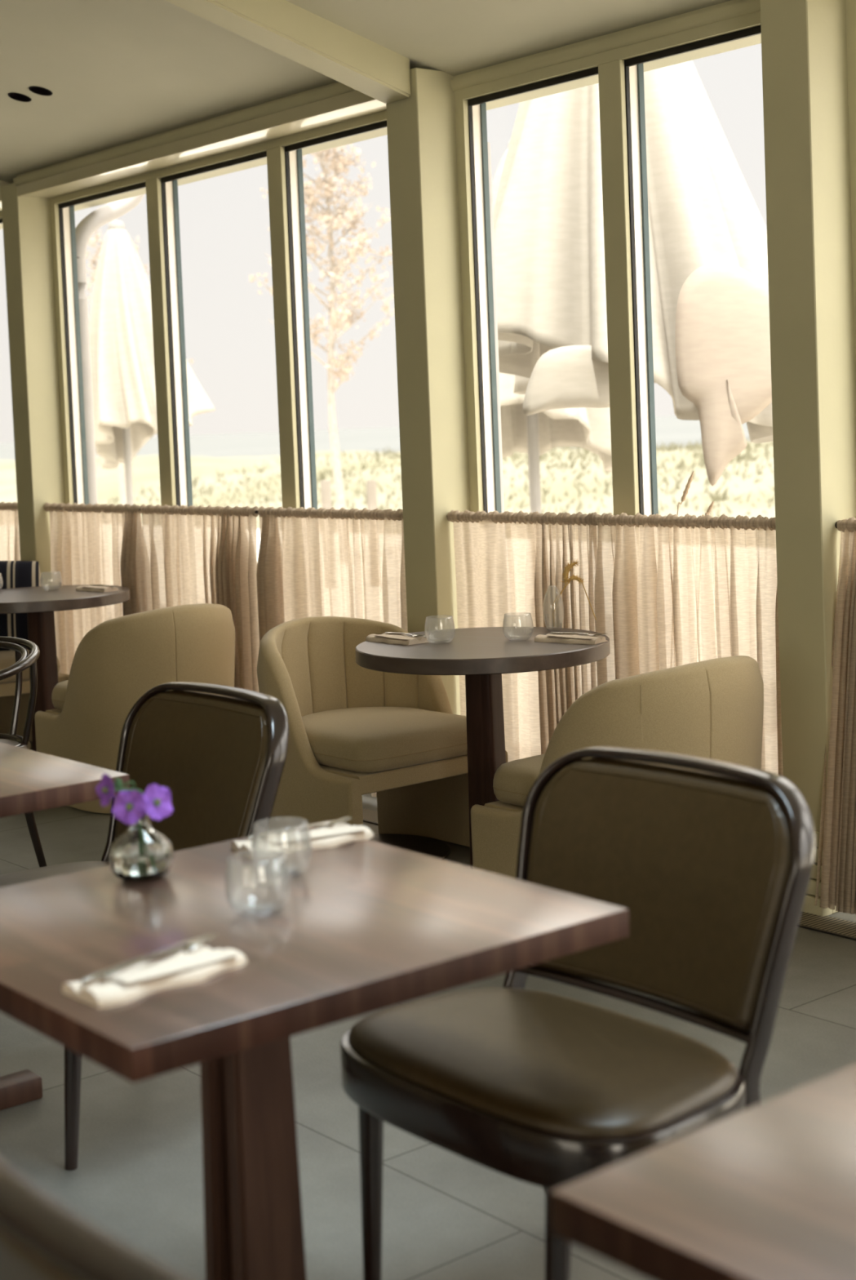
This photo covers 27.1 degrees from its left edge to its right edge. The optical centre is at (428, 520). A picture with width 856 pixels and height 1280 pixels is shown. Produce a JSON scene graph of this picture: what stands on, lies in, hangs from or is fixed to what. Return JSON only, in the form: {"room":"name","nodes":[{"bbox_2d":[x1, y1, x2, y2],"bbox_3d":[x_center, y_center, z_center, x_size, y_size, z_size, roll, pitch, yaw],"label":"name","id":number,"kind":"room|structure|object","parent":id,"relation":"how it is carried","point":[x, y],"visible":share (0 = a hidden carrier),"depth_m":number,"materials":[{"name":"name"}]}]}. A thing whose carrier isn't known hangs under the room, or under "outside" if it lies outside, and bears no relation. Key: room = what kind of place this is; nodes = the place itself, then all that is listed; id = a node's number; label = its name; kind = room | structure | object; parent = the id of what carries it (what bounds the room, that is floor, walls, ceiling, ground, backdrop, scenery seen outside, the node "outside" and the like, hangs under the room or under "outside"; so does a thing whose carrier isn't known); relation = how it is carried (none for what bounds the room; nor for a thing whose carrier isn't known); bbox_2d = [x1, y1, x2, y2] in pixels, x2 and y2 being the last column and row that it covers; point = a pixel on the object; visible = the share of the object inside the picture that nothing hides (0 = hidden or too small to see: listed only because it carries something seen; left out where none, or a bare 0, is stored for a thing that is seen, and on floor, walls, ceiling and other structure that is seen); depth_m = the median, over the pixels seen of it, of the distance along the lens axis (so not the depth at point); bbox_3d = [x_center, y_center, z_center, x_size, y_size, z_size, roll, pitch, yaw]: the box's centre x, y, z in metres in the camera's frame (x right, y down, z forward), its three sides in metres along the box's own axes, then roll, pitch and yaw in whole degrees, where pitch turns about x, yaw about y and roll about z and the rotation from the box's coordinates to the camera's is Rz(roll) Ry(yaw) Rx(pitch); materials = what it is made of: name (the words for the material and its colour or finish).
{"room":"restaurant dining room","nodes":[
{"label":"restaurant dining room","id":0,"kind":"room"},
{"bbox_2d":[0,182,65,586],"bbox_3d":[-1.876,-0.307,8.776,0.272,2.674,0.171,-5,4,-39],"label":"wall pillar","id":1,"kind":"structure","parent":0,"point":[26,220],"depth_m":8.66,"materials":[{"name":"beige paint"}]},
{"bbox_2d":[0,210,2,223],"bbox_3d":[-2.760,-0.310,9.989,0.104,2.620,2.829,-5,4,-39],"label":"window","id":2,"kind":"structure","parent":1,"relation":"attached to","point":[1,212],"depth_m":9.08,"materials":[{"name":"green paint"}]},
{"bbox_3d":[-0.951,-0.042,7.573,0.019,0.020,2.870,-5,4,-39],"label":"curtain rod","id":3,"kind":"object","parent":1,"relation":"attached to","visible":0},
{"bbox_2d":[44,502,146,674],"bbox_3d":[-1.554,0.468,8.359,0.121,1.096,0.890,-5,4,-39],"label":"cafe curtain","id":4,"kind":"object","parent":3,"relation":"hanging from","point":[96,544],"visible":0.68,"depth_m":8.34,"materials":[{"name":"fabric"}]},
{"bbox_2d":[140,503,259,692],"bbox_3d":[-0.977,0.481,7.645,0.128,1.099,0.905,-5,4,-41],"label":"cafe curtain","id":5,"kind":"object","parent":3,"relation":"hanging from","point":[193,554],"visible":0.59,"depth_m":7.56,"materials":[{"name":"fabric"}]},
{"bbox_2d":[256,506,408,796],"bbox_3d":[-0.346,0.499,6.886,0.123,1.096,1.010,-5,4,-39],"label":"cafe curtain","id":6,"kind":"object","parent":3,"relation":"hanging from","point":[312,562],"visible":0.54,"depth_m":6.87,"materials":[{"name":"fabric"}]},
{"bbox_2d":[75,194,144,504],"bbox_3d":[-1.567,-0.419,8.990,0.455,3.050,0.086,-5,4,-39],"label":"parasol pole","id":7,"kind":"object","parent":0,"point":[84,230],"visible":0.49,"depth_m":8.84,"materials":[{"name":"metal"}]},
{"bbox_2d":[0,0,761,229],"bbox_3d":[-2.803,-1.979,3.481,8.550,1.490,17.000,-5,4,-39],"label":"ceiling","id":8,"kind":"structure","parent":0,"point":[117,73],"depth_m":6.50,"materials":[{"name":"paint"}]},
{"bbox_2d":[8,92,31,102],"bbox_3d":[-1.689,-1.752,7.351,0.094,0.032,0.098,-4,4,-35],"label":"recessed light","id":9,"kind":"object","parent":8,"relation":"in","point":[17,96],"visible":1,"depth_m":7.35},
{"bbox_2d":[28,85,53,96],"bbox_3d":[-1.575,-1.748,7.226,0.094,0.032,0.098,-4,4,-35],"label":"recessed light","id":10,"kind":"object","parent":8,"relation":"in","point":[37,90],"visible":1,"depth_m":7.22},
{"bbox_2d":[164,0,411,103],"bbox_3d":[-2.452,-2.220,4.331,6.000,1.869,0.150,-5,4,-39],"label":"ceiling beam","id":11,"kind":"structure","parent":8,"relation":"attached to","point":[282,27],"depth_m":5.99,"materials":[{"name":"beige paint"}]},
{"bbox_2d":[450,0,760,91],"bbox_3d":[0.573,-1.530,5.715,0.016,0.036,1.534,-5,4,-39],"label":"trim","id":12,"kind":"structure","parent":8,"relation":"attached to","point":[744,7],"depth_m":5.69,"materials":[{"name":"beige paint"}]},
{"bbox_2d":[0,793,855,1279],"bbox_3d":[-2.667,1.402,3.664,8.350,0.120,17.000,-5,4,-39],"label":"floor","id":13,"kind":"structure","parent":0,"point":[138,1177],"depth_m":3.57,"materials":[{"name":"grey tile"}]},
{"bbox_2d":[0,636,47,867],"bbox_3d":[-1.509,0.793,5.735,0.560,0.782,0.523,-1,3,21],"label":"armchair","id":14,"kind":"object","parent":13,"relation":"on","point":[24,660],"visible":0.8,"depth_m":5.81,"materials":[{"name":"black metal"}]},
{"bbox_2d":[0,649,69,750],"bbox_3d":[-2.083,0.681,8.204,0.681,0.781,0.717,-5,4,-39],"label":"tub chair","id":15,"kind":"object","parent":13,"relation":"on","point":[7,658],"visible":0.16,"depth_m":8.17,"materials":[{"name":"beige fabric"}]},
{"bbox_2d":[0,560,40,650],"bbox_3d":[-1.987,0.394,8.168,0.420,0.411,0.157,-3,3,-6],"label":"cushion","id":16,"kind":"object","parent":15,"relation":"on","point":[15,574],"visible":0.41,"depth_m":8.14,"materials":[{"name":"fabric"}]},
{"bbox_2d":[0,649,60,683],"bbox_3d":[-2.058,0.659,8.172,0.546,0.122,0.630,-5,4,-39],"label":"seat cushion","id":17,"kind":"object","parent":15,"relation":"on","point":[7,658],"depth_m":7.97,"materials":[{"name":"beige fabric"}]},
{"bbox_2d":[0,742,129,1110],"bbox_3d":[-1.135,0.905,3.659,0.780,0.750,0.780,-5,4,-39],"label":"square table","id":18,"kind":"object","parent":13,"relation":"on","point":[31,780],"visible":0.87,"depth_m":3.60,"materials":[{"name":"brown wood"}]},
{"bbox_2d":[0,584,129,751],"bbox_3d":[-1.671,0.698,7.736,0.770,0.765,0.770,0,4,30],"label":"round table","id":19,"kind":"object","parent":13,"relation":"on","point":[39,604],"visible":0.58,"depth_m":7.68,"materials":[{"name":"brown wood"}]},
{"bbox_2d":[40,571,62,591],"bbox_3d":[-1.666,0.267,7.860,0.094,0.080,0.094,0,4,39],"label":"tumbler","id":20,"kind":"object","parent":19,"relation":"on","point":[60,571],"visible":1,"depth_m":7.86,"materials":[{"name":"clear glass"}]},
{"bbox_2d":[75,585,119,592],"bbox_3d":[-1.438,0.294,7.744,0.104,0.020,0.220,-5,4,-43],"label":"folded napkin","id":21,"kind":"object","parent":19,"relation":"on","point":[91,588],"visible":1,"depth_m":7.70,"materials":[{"name":"beige fabric"}]},
{"bbox_2d":[90,584,116,586],"bbox_3d":[-1.410,0.282,7.745,0.170,0.007,0.020,0,4,40],"label":"fork","id":22,"kind":"object","parent":21,"relation":"on","point":[91,584],"visible":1,"depth_m":7.74,"materials":[{"name":"metal"}]},
{"bbox_2d":[0,1157,191,1279],"bbox_3d":[-0.055,0.922,1.492,0.588,0.872,0.661,-5,4,-39],"label":"tub chair","id":23,"kind":"object","parent":13,"relation":"on","point":[42,1237],"visible":1,"depth_m":1.27,"materials":[{"name":"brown leather"}]},
{"bbox_2d":[35,603,235,813],"bbox_3d":[-1.104,0.705,7.031,0.681,0.781,0.717,-5,4,-39],"label":"tub chair","id":24,"kind":"object","parent":13,"relation":"on","point":[119,660],"visible":0.61,"depth_m":6.73,"materials":[{"name":"beige fabric"}]},
{"bbox_2d":[51,680,68,710],"bbox_3d":[-1.130,0.682,7.061,0.546,0.122,0.630,-5,4,-39],"label":"seat cushion","id":25,"kind":"object","parent":24,"relation":"on","point":[59,692],"depth_m":7.05,"materials":[{"name":"beige fabric"}]},
{"bbox_2d":[0,681,288,1170],"bbox_3d":[-0.643,0.821,3.797,0.588,0.872,0.661,-5,4,-39],"label":"dining chair","id":26,"kind":"object","parent":13,"relation":"on","point":[221,759],"visible":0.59,"depth_m":3.86,"materials":[{"name":"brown leather"}]},
{"bbox_2d":[0,823,630,1279],"bbox_3d":[-0.254,0.930,2.545,0.780,0.750,0.780,-5,4,-38],"label":"square table","id":27,"kind":"object","parent":13,"relation":"on","point":[368,926],"visible":0.81,"depth_m":2.46,"materials":[{"name":"brown wood"}]},
{"bbox_2d":[107,812,174,880],"bbox_3d":[-0.444,0.494,2.748,0.102,0.112,0.102,-5,4,-39],"label":"bud vase","id":28,"kind":"object","parent":27,"relation":"on","point":[142,852],"visible":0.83,"depth_m":2.71,"materials":[{"name":"clear glass"}]},
{"bbox_2d":[96,773,143,806],"bbox_3d":[-0.458,0.461,2.714,0.086,0.160,0.049,-5,4,-39],"label":"flower","id":29,"kind":"object","parent":28,"relation":"on","point":[105,790],"visible":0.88,"depth_m":2.69,"materials":[{"name":"purple plant"}]},
{"bbox_2d":[113,777,136,790],"bbox_3d":[-0.451,0.426,2.711,0.030,0.075,0.064,-1,4,30],"label":"sprig","id":30,"kind":"object","parent":28,"relation":"in","point":[118,783],"visible":0.67,"depth_m":2.69,"materials":[{"name":"green plant"}]},
{"bbox_2d":[111,790,147,825],"bbox_3d":[-0.434,0.471,2.706,0.052,0.138,0.100,-1,3,16],"label":"flower","id":31,"kind":"object","parent":28,"relation":"on","point":[128,807],"visible":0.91,"depth_m":2.67,"materials":[{"name":"purple plant"}]},
{"bbox_2d":[142,782,173,820],"bbox_3d":[-0.416,0.467,2.717,0.049,0.143,0.090,-3,3,-16],"label":"flower","id":32,"kind":"object","parent":28,"relation":"in","point":[157,798],"visible":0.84,"depth_m":2.69,"materials":[{"name":"purple plant"}]},
{"bbox_2d":[62,945,247,1008],"bbox_3d":[-0.340,0.565,2.227,0.220,0.020,0.104,-5,4,-41],"label":"folded napkin","id":33,"kind":"object","parent":27,"relation":"on","point":[200,963],"visible":0.94,"depth_m":2.19,"materials":[{"name":"beige fabric"}]},
{"bbox_2d":[80,937,202,982],"bbox_3d":[-0.362,0.554,2.253,0.019,0.007,0.210,0,4,37],"label":"table knife","id":34,"kind":"object","parent":33,"relation":"on","point":[95,975],"visible":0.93,"depth_m":2.24,"materials":[{"name":"metal"}]},
{"bbox_2d":[98,932,217,978],"bbox_3d":[-0.341,0.552,2.255,0.022,0.008,0.193,0,4,37],"label":"fork","id":35,"kind":"object","parent":33,"relation":"on","point":[188,945],"visible":1,"depth_m":2.27,"materials":[{"name":"metal"}]},
{"bbox_2d":[225,851,291,917],"bbox_3d":[-0.240,0.515,2.515,0.094,0.080,0.094,-5,4,-39],"label":"tumbler","id":36,"kind":"object","parent":27,"relation":"on","point":[265,908],"visible":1,"depth_m":2.51,"materials":[{"name":"clear glass"}]},
{"bbox_2d":[251,818,312,879],"bbox_3d":[-0.224,0.503,2.723,0.094,0.080,0.094,0,4,33],"label":"tumbler","id":37,"kind":"object","parent":27,"relation":"on","point":[276,872],"visible":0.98,"depth_m":2.71,"materials":[{"name":"clear glass"}]},
{"bbox_2d":[231,822,373,858],"bbox_3d":[-0.205,0.521,2.922,0.220,0.020,0.104,-4,4,-28],"label":"folded napkin","id":38,"kind":"object","parent":27,"relation":"on","point":[340,833],"visible":0.97,"depth_m":2.89,"materials":[{"name":"beige fabric"}]},
{"bbox_2d":[246,820,332,839],"bbox_3d":[-0.221,0.511,2.953,0.185,0.006,0.017,-4,4,-35],"label":"table knife","id":39,"kind":"object","parent":38,"relation":"on","point":[259,835],"visible":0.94,"depth_m":2.93,"materials":[{"name":"metal"}]},
{"bbox_2d":[261,816,352,837],"bbox_3d":[-0.200,0.509,2.950,0.170,0.007,0.020,-4,4,-35],"label":"fork","id":40,"kind":"object","parent":38,"relation":"on","point":[344,819],"visible":1,"depth_m":2.96,"materials":[{"name":"metal"}]},
{"bbox_2d":[257,616,508,859],"bbox_3d":[-0.207,0.729,5.928,0.681,0.781,0.717,-5,4,-39],"label":"tub chair","id":41,"kind":"object","parent":13,"relation":"on","point":[355,731],"visible":0.73,"depth_m":5.88,"materials":[{"name":"beige fabric"}]},
{"bbox_2d":[302,706,467,773],"bbox_3d":[-0.183,0.707,5.896,0.546,0.122,0.630,-5,4,-39],"label":"seat cushion","id":42,"kind":"object","parent":41,"relation":"on","point":[339,740],"depth_m":5.67,"materials":[{"name":"beige fabric"}]},
{"bbox_2d":[355,626,610,867],"bbox_3d":[0.180,0.749,5.413,0.770,0.765,0.770,0,4,30],"label":"round table","id":43,"kind":"object","parent":13,"relation":"on","point":[482,655],"visible":0.5,"depth_m":5.34,"materials":[{"name":"brown wood"}]},
{"bbox_2d":[365,633,429,645],"bbox_3d":[-0.094,0.363,5.484,0.104,0.020,0.220,-5,4,-37],"label":"folded napkin","id":44,"kind":"object","parent":43,"relation":"on","point":[399,639],"visible":1,"depth_m":5.44,"materials":[{"name":"beige fabric"}]},
{"bbox_2d":[385,631,418,635],"bbox_3d":[-0.066,0.352,5.503,0.017,0.006,0.185,-5,4,-44],"label":"table knife","id":45,"kind":"object","parent":44,"relation":"on","point":[385,632],"visible":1,"depth_m":5.53,"materials":[{"name":"metal"}]},
{"bbox_2d":[386,632,427,636],"bbox_3d":[-0.065,0.351,5.482,0.020,0.007,0.170,-5,4,-44],"label":"fork","id":46,"kind":"object","parent":44,"relation":"on","point":[387,633],"visible":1,"depth_m":5.47,"materials":[{"name":"metal"}]},
{"bbox_2d":[424,616,455,644],"bbox_3d":[0.036,0.332,5.402,0.094,0.080,0.094,0,4,39],"label":"tumbler","id":47,"kind":"object","parent":43,"relation":"on","point":[452,616],"visible":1,"depth_m":5.39,"materials":[{"name":"clear glass"}]},
{"bbox_2d":[502,613,533,640],"bbox_3d":[0.273,0.323,5.397,0.094,0.080,0.094,-2,3,10],"label":"tumbler","id":48,"kind":"object","parent":43,"relation":"on","point":[504,633],"visible":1,"depth_m":5.39,"materials":[{"name":"clear glass"}]},
{"bbox_2d":[543,585,564,631],"bbox_3d":[0.396,0.276,5.613,0.065,0.140,0.065,-5,4,-39],"label":"bottle vase","id":49,"kind":"object","parent":43,"relation":"on","point":[550,585],"visible":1,"depth_m":5.61,"materials":[{"name":"clear glass"}]},
{"bbox_2d":[553,558,579,626],"bbox_3d":[0.438,0.228,5.620,0.092,0.212,0.032,-2,3,-3],"label":"grass stem","id":50,"kind":"object","parent":49,"relation":"in","point":[567,568],"visible":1,"depth_m":5.61,"materials":[{"name":"plant"}]},
{"bbox_2d":[551,573,596,626],"bbox_3d":[0.460,0.250,5.620,0.140,0.162,0.024,-2,3,1],"label":"grass stem","id":51,"kind":"object","parent":49,"relation":"in","point":[573,577],"visible":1,"depth_m":5.62,"materials":[{"name":"plant"}]},
{"bbox_2d":[534,633,608,644],"bbox_3d":[0.431,0.351,5.313,0.220,0.020,0.104,0,4,41],"label":"folded napkin","id":52,"kind":"object","parent":43,"relation":"on","point":[562,638],"visible":1,"depth_m":5.28,"materials":[{"name":"beige fabric"}]},
{"bbox_2d":[551,631,605,635],"bbox_3d":[0.454,0.340,5.338,0.185,0.006,0.017,0,4,34],"label":"table knife","id":53,"kind":"object","parent":52,"relation":"on","point":[554,633],"visible":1,"depth_m":5.36,"materials":[{"name":"metal"}]},
{"bbox_2d":[555,631,607,635],"bbox_3d":[0.459,0.339,5.318,0.170,0.007,0.020,0,4,34],"label":"fork","id":54,"kind":"object","parent":52,"relation":"on","point":[566,632],"visible":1,"depth_m":5.31,"materials":[{"name":"metal"}]},
{"bbox_2d":[340,746,815,1279],"bbox_3d":[0.232,0.841,2.782,0.588,0.872,0.661,-5,4,-39],"label":"dining chair","id":55,"kind":"object","parent":13,"relation":"on","point":[712,873],"visible":0.9,"depth_m":2.74,"materials":[{"name":"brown leather"}]},
{"bbox_2d":[362,808,855,940],"bbox_3d":[0.207,1.096,6.026,0.115,0.004,16.800,-5,4,-39],"label":"trim","id":56,"kind":"structure","parent":13,"relation":"on","point":[832,924],"depth_m":4.94,"materials":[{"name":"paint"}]},
{"bbox_2d":[471,655,764,879],"bbox_3d":[0.587,0.749,4.965,0.681,0.781,0.717,-5,4,-39],"label":"tub chair","id":57,"kind":"object","parent":13,"relation":"on","point":[713,708],"visible":0.43,"depth_m":4.66,"materials":[{"name":"beige fabric"}]},
{"bbox_2d":[493,753,545,806],"bbox_3d":[0.560,0.726,4.995,0.546,0.122,0.630,-5,4,-39],"label":"seat cushion","id":58,"kind":"object","parent":57,"relation":"on","point":[513,781],"depth_m":4.98,"materials":[{"name":"beige fabric"}]},
{"bbox_2d":[550,1063,855,1279],"bbox_3d":[0.671,0.947,1.538,0.780,0.750,0.780,-5,4,-39],"label":"square table","id":59,"kind":"object","parent":13,"relation":"on","point":[766,1190],"visible":1,"depth_m":1.55,"materials":[{"name":"brown wood"}]},
{"bbox_2d":[386,67,470,715],"bbox_3d":[0.059,-0.257,6.427,0.272,2.674,0.177,-5,4,-39],"label":"wall pillar","id":60,"kind":"structure","parent":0,"point":[421,126],"depth_m":6.31,"materials":[{"name":"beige paint"}]},
{"bbox_2d":[49,110,386,509],"bbox_3d":[-0.841,-0.261,7.660,0.104,2.620,2.874,-5,4,-39],"label":"window","id":61,"kind":"structure","parent":60,"relation":"attached to","point":[283,155],"depth_m":7.93,"materials":[{"name":"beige paint"}]},
{"bbox_2d":[487,142,504,512],"bbox_3d":[0.172,-0.200,6.572,0.223,2.735,0.102,0,4,37],"label":"pipe","id":62,"kind":"object","parent":60,"relation":"attached to","point":[488,143],"visible":0.09,"depth_m":6.49,"materials":[{"name":"metal"}]},
{"bbox_3d":[0.562,-0.003,5.738,0.019,0.020,1.534,-5,4,-39],"label":"curtain rod","id":63,"kind":"object","parent":60,"relation":"attached to","visible":0},
{"bbox_2d":[447,509,597,761],"bbox_3d":[0.334,0.514,6.070,0.063,1.100,0.735,-5,4,-40],"label":"cafe curtain","id":64,"kind":"object","parent":63,"relation":"hanging from","point":[507,562],"visible":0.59,"depth_m":6.03,"materials":[{"name":"fabric"}]},
{"bbox_2d":[589,512,782,776],"bbox_3d":[0.808,0.526,5.495,0.084,1.100,0.816,-5,4,-39],"label":"cafe curtain","id":65,"kind":"object","parent":63,"relation":"hanging from","point":[671,590],"visible":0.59,"depth_m":5.47,"materials":[{"name":"fabric"}]},
{"bbox_2d":[760,0,855,913],"bbox_3d":[1.144,-0.230,5.111,0.272,2.674,0.166,-5,4,-39],"label":"wall pillar","id":66,"kind":"structure","parent":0,"point":[804,50],"depth_m":5.00,"materials":[{"name":"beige paint"}]},
{"bbox_2d":[802,831,832,915],"bbox_3d":[1.070,0.999,5.076,0.046,0.231,0.170,-5,4,-39],"label":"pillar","id":67,"kind":"structure","parent":66,"relation":"attached to","point":[810,906],"depth_m":5.03,"materials":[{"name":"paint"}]},
{"bbox_3d":[2.057,0.035,3.923,0.019,0.020,2.837,-5,4,-39],"label":"curtain rod","id":68,"kind":"object","parent":66,"relation":"attached to","visible":0},
{"bbox_2d":[815,516,855,915],"bbox_3d":[1.455,0.545,4.616,0.166,1.095,1.056,-5,4,-39],"label":"cafe curtain","id":69,"kind":"object","parent":68,"relation":"hanging from","point":[837,843],"visible":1,"depth_m":4.96,"materials":[{"name":"fabric"}]},
{"bbox_3d":[0.663,-1.600,5.787,0.178,0.064,1.534,-5,4,-39],"label":"lintel","id":70,"kind":"object","parent":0,"visible":0},
{"bbox_2d":[453,0,761,516],"bbox_3d":[0.671,-0.257,5.822,0.104,2.689,1.538,-5,4,-39],"label":"window","id":71,"kind":"structure","parent":70,"relation":"attached to","point":[620,71],"depth_m":5.79,"materials":[{"name":"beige paint"}]},
{"bbox_3d":[2.158,-1.562,3.973,0.178,0.064,2.837,-5,4,-39],"label":"lintel","id":72,"kind":"object","parent":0,"visible":0},
{"bbox_2d":[845,0,855,380],"bbox_3d":[2.166,-0.218,4.008,0.104,2.689,2.841,-5,4,-39],"label":"window","id":73,"kind":"structure","parent":72,"relation":"attached to","point":[851,5],"depth_m":5.01,"materials":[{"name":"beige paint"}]},
{"bbox_3d":[-3.781,-0.356,11.087,0.272,2.674,0.170,-5,4,-39],"label":"wall pillar","id":74,"kind":"structure","parent":0,"visible":0},
{"bbox_3d":[-2.870,-0.091,9.903,0.019,0.020,2.825,-5,4,-39],"label":"curtain rod","id":75,"kind":"object","parent":74,"relation":"attached to","visible":0},
{"bbox_2d":[0,501,20,560],"bbox_3d":[-2.255,0.447,9.212,0.076,1.100,0.931,-5,4,-39],"label":"cafe curtain","id":76,"kind":"object","parent":75,"relation":"hanging from","point":[9,522],"visible":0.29,"depth_m":8.98,"materials":[{"name":"fabric"}]},
{"bbox_3d":[-2.770,-1.688,9.952,0.178,0.064,2.825,-5,4,-39],"label":"lintel","id":77,"kind":"object","parent":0,"visible":0},
{"bbox_2d":[0,180,9,211],"bbox_3d":[-2.885,-1.645,9.857,0.262,0.103,2.825,-5,4,-39],"label":"trim","id":78,"kind":"structure","parent":77,"relation":"attached to","point":[2,183],"depth_m":8.69,"materials":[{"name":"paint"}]},
{"bbox_3d":[-0.850,-1.639,7.623,0.178,0.064,2.870,-5,4,-39],"label":"lintel","id":79,"kind":"object","parent":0,"visible":0},
{"bbox_2d":[13,81,386,198],"bbox_3d":[-0.966,-1.595,7.528,0.262,0.103,2.870,-5,4,-39],"label":"trim","id":80,"kind":"structure","parent":79,"relation":"attached to","point":[355,104],"depth_m":7.30,"materials":[{"name":"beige paint"}]},
{"label":"outside","id":81,"kind":"structure","parent":0,"visible":0},
{"bbox_2d":[0,435,775,529],"bbox_3d":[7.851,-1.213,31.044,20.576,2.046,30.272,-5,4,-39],"label":"dune grass","id":82,"kind":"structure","parent":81,"point":[691,448],"depth_m":32.24,"materials":[{"name":"beige sand"}]},
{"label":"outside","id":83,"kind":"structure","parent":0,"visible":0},
{"bbox_2d":[0,415,751,460],"bbox_3d":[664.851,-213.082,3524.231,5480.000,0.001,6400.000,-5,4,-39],"label":"sea","id":84,"kind":"structure","parent":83,"point":[668,429],"depth_m":598.39,"materials":[{"name":"white liquid"}]},
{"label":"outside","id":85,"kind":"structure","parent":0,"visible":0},
{"bbox_2d":[142,525,260,561],"bbox_3d":[3.263,0.839,11.778,11.150,0.150,46.000,-5,4,-39],"label":"terrace","id":86,"kind":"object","parent":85,"point":[258,531],"depth_m":24.84,"materials":[{"name":"white"}]},
{"bbox_2d":[84,230,193,505],"bbox_3d":[-4.154,-1.635,23.950,1.693,4.601,1.582,-1,3,19],"label":"young tree","id":87,"kind":"object","parent":86,"relation":"on","point":[121,474],"visible":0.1,"depth_m":23.89,"materials":[{"name":"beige plant"}]},
{"bbox_2d":[88,220,216,505],"bbox_3d":[-2.405,-0.851,14.987,1.040,3.330,1.030,-5,4,-39],"label":"parasol","id":88,"kind":"object","parent":86,"relation":"on","point":[121,322],"visible":0.78,"depth_m":14.78,"materials":[{"name":"white fabric"}]},
{"bbox_2d":[248,143,395,509],"bbox_3d":[-1.033,-1.912,19.951,1.757,5.213,1.836,-4,4,-30],"label":"young tree","id":89,"kind":"object","parent":86,"relation":"on","point":[335,166],"visible":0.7,"depth_m":19.85,"materials":[{"name":"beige plant"}]},
{"bbox_2d":[320,480,332,509],"bbox_3d":[-0.954,0.266,17.035,0.100,1.311,0.100,-5,4,-39],"label":"wooden post","id":90,"kind":"object","parent":86,"relation":"on","point":[326,490],"visible":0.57,"depth_m":16.97,"materials":[{"name":"beige wood"}]},
{"bbox_2d":[366,480,377,510],"bbox_3d":[-0.517,0.268,17.036,0.100,1.315,0.100,-5,4,-39],"label":"wooden post","id":91,"kind":"object","parent":86,"relation":"on","point":[371,492],"visible":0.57,"depth_m":16.97,"materials":[{"name":"beige wood"}]},
{"bbox_2d":[492,141,612,513],"bbox_3d":[0.767,-0.894,12.184,1.471,3.465,1.487,-5,4,-39],"label":"parasol","id":92,"kind":"object","parent":86,"relation":"on","point":[588,428],"visible":0.15,"depth_m":12.25,"materials":[{"name":"white fabric"}]},
{"bbox_2d":[493,60,773,485],"bbox_3d":[0.936,-1.015,8.466,1.778,4.095,1.926,-5,4,-39],"label":"parasol","id":93,"kind":"object","parent":86,"relation":"on","point":[708,232],"visible":0.62,"depth_m":8.00,"materials":[{"name":"white fabric"}]},
{"bbox_2d":[677,471,693,515],"bbox_3d":[0.898,0.486,6.399,0.154,1.326,0.047,-1,3,25],"label":"grass stalk","id":94,"kind":"object","parent":86,"relation":"on","point":[688,485],"visible":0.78,"depth_m":6.35,"materials":[{"name":"beige plant"}]},
{"bbox_2d":[702,501,714,515],"bbox_3d":[0.979,0.538,6.403,0.138,1.216,0.038,0,4,31],"label":"grass stalk","id":95,"kind":"object","parent":86,"relation":"on","point":[709,509],"visible":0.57,"depth_m":6.35,"materials":[{"name":"beige plant"}]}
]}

